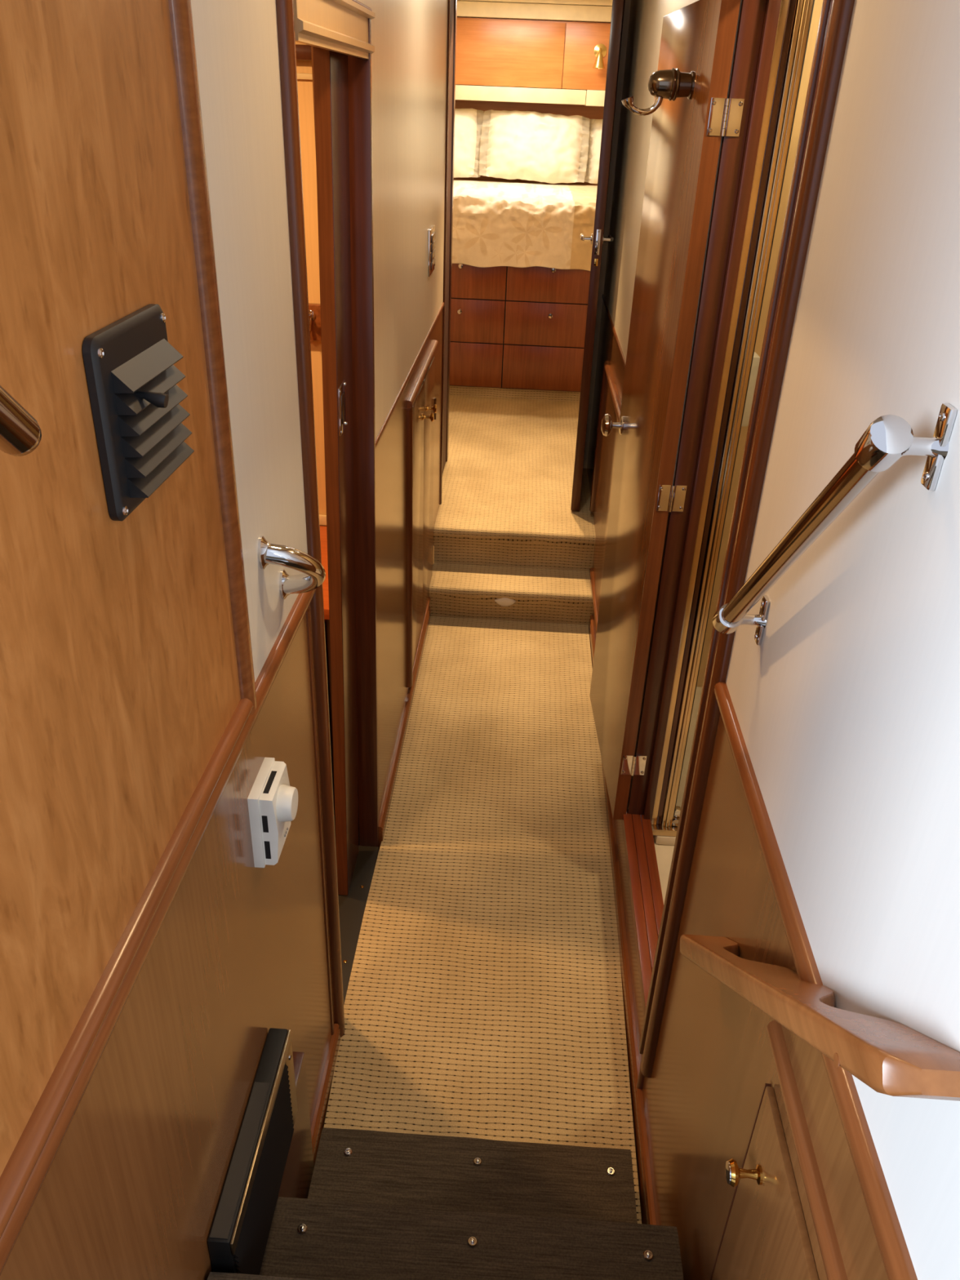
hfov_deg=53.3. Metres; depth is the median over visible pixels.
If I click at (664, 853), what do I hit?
floor
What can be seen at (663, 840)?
shower curb
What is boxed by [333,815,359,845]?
floor
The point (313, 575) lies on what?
grab bar
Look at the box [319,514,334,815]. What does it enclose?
base cabinet
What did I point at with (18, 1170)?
trim
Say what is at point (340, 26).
trim
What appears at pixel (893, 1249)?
trim
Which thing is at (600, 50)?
reading lamp
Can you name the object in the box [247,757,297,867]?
thermostat
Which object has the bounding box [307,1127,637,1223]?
stair step
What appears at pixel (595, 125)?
pillow
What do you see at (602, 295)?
trim
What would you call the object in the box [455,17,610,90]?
upper cabinet
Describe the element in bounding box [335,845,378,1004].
threshold
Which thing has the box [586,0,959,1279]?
wall
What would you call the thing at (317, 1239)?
stair step
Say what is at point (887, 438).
handrail
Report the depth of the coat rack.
2.89 m
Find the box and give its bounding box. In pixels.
[207,1027,297,1275]
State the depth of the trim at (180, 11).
1.10 m
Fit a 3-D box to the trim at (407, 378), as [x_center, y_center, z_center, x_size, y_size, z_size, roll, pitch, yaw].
[-0.217,-0.970,3.308,0.006,0.020,2.083,3,29,2]
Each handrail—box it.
[0,385,41,456]
[712,403,956,645]
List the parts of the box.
plate, frame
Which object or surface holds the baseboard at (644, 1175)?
attached to the wall at (846, 707)
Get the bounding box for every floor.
[324,616,641,1223]
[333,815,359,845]
[441,457,451,495]
[448,395,579,464]
[653,835,674,904]
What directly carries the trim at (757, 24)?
attached to the wall at (846, 707)
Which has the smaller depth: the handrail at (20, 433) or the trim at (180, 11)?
the handrail at (20, 433)
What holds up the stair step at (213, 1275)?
attached to the wall at (119, 682)
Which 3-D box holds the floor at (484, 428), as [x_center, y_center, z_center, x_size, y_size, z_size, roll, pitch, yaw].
[0.211,-1.818,6.820,3.000,0.060,3.520,3,29,2]
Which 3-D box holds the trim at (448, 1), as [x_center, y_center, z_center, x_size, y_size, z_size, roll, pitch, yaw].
[-0.153,-1.667,4.126,0.012,2.290,0.036,3,29,2]
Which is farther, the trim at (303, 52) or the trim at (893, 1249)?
the trim at (303, 52)
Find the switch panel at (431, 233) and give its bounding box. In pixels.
[427,225,435,276]
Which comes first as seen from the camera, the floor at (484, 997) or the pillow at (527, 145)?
the floor at (484, 997)
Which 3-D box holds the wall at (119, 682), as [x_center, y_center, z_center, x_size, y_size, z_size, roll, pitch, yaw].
[-0.281,-0.715,2.619,0.059,3.040,4.830,3,29,2]
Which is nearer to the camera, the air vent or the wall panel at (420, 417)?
the air vent
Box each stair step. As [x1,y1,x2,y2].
[207,1271,315,1279]
[259,1196,683,1279]
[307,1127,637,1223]
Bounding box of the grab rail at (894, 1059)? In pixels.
[680,933,959,1101]
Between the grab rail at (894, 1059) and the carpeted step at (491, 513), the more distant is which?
the carpeted step at (491, 513)
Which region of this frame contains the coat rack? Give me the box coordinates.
[308,302,321,341]
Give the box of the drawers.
[449,263,590,401]
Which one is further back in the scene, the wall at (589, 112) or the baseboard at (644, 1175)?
the wall at (589, 112)
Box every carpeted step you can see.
[429,562,593,625]
[433,458,595,571]
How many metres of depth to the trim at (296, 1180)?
1.86 m
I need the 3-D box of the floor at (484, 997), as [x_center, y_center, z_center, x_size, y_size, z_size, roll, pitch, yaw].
[0.057,0.575,3.217,0.730,0.050,2.850,3,29,2]
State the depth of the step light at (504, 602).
4.29 m
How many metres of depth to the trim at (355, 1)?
1.85 m
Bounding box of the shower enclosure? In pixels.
[650,0,822,836]
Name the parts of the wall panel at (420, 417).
moulding, door, moulding, moulding, knob, door, knob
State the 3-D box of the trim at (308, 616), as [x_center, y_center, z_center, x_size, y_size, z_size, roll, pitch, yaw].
[-0.340,0.503,2.080,0.004,1.282,0.014,3,29,2]
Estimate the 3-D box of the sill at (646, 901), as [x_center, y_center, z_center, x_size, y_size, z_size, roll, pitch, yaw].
[0.433,0.687,2.481,0.078,0.038,0.720,3,29,2]
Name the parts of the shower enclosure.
rail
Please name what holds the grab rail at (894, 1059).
attached to the wall at (846, 707)
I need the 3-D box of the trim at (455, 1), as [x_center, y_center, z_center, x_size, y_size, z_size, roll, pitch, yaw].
[0.218,-1.915,4.715,0.760,2.170,0.072,3,29,2]
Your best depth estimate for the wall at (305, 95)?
2.81 m
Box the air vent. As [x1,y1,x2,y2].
[82,303,194,520]
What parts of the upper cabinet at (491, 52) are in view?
door, door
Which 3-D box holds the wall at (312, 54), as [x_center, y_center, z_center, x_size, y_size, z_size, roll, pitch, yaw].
[-0.353,-0.549,2.748,0.017,2.460,0.715,3,29,2]
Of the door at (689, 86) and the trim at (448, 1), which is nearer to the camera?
the door at (689, 86)
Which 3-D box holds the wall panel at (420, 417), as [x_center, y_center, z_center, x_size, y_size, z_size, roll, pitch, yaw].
[-0.207,-0.513,3.776,0.049,1.113,0.923,3,29,2]
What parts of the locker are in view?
knob, door, moulding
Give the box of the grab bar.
[257,536,325,599]
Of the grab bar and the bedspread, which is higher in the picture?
the bedspread
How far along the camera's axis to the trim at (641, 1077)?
2.22 m
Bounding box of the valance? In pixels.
[455,84,604,106]
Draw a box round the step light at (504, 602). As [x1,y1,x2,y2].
[493,597,516,606]
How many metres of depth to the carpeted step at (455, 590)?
4.33 m
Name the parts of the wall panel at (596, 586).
moulding, moulding, door, moulding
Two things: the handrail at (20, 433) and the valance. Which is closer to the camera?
the handrail at (20, 433)
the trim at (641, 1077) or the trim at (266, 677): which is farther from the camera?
the trim at (641, 1077)
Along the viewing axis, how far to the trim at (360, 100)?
2.37 m
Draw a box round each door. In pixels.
[312,46,358,895]
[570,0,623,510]
[589,0,744,819]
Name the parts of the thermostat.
plate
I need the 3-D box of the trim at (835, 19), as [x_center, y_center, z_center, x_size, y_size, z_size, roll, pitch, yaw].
[0.441,-0.148,1.549,0.070,2.528,0.092,3,29,2]
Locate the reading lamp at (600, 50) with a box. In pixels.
[592,43,606,68]
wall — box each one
[0,0,454,1279]
[295,41,326,526]
[311,45,359,831]
[453,99,604,185]
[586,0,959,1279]
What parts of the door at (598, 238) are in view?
lever handle, strike plate, latch plate, lever handle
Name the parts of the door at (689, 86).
knob, hook arm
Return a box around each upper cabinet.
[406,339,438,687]
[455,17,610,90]
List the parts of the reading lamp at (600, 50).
lamp shade, plate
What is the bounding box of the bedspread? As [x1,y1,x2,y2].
[452,179,597,271]
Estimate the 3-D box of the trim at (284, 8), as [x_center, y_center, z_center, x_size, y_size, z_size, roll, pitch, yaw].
[-0.339,0.001,1.873,0.080,2.360,0.067,3,29,2]
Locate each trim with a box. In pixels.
[0,588,316,1275]
[0,698,253,1238]
[168,0,257,715]
[262,1051,314,1262]
[275,0,345,1037]
[293,0,375,58]
[295,44,311,60]
[297,72,312,79]
[306,608,333,1035]
[347,17,378,846]
[351,0,372,11]
[375,302,444,449]
[440,0,450,504]
[445,0,625,462]
[601,293,626,368]
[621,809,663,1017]
[627,0,781,821]
[635,1055,644,1092]
[639,0,854,1078]
[714,681,917,1279]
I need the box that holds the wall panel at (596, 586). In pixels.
[589,360,621,634]
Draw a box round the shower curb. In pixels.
[654,835,675,844]
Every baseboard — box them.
[311,1023,340,1167]
[378,606,430,850]
[588,614,656,1225]
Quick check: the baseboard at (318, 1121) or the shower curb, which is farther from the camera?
the shower curb
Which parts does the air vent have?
slider knob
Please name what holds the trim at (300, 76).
attached to the wall at (305, 95)
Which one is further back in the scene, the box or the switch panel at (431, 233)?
the switch panel at (431, 233)
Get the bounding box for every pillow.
[453,108,484,177]
[479,109,589,183]
[584,119,602,183]
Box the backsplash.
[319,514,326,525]
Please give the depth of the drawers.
6.13 m
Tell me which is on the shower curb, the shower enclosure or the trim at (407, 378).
the shower enclosure
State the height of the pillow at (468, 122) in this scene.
0.470 m
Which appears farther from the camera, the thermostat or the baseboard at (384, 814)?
the baseboard at (384, 814)
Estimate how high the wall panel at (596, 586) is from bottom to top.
0.920 m
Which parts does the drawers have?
knob, knob, drawer, drawer, drawer, drawer, drawer, drawer, knob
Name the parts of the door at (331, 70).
lock plate, finger pull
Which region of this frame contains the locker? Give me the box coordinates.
[709,1020,848,1279]
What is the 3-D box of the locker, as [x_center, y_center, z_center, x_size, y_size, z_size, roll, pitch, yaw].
[0.324,0.960,1.144,0.053,0.770,0.592,3,29,2]

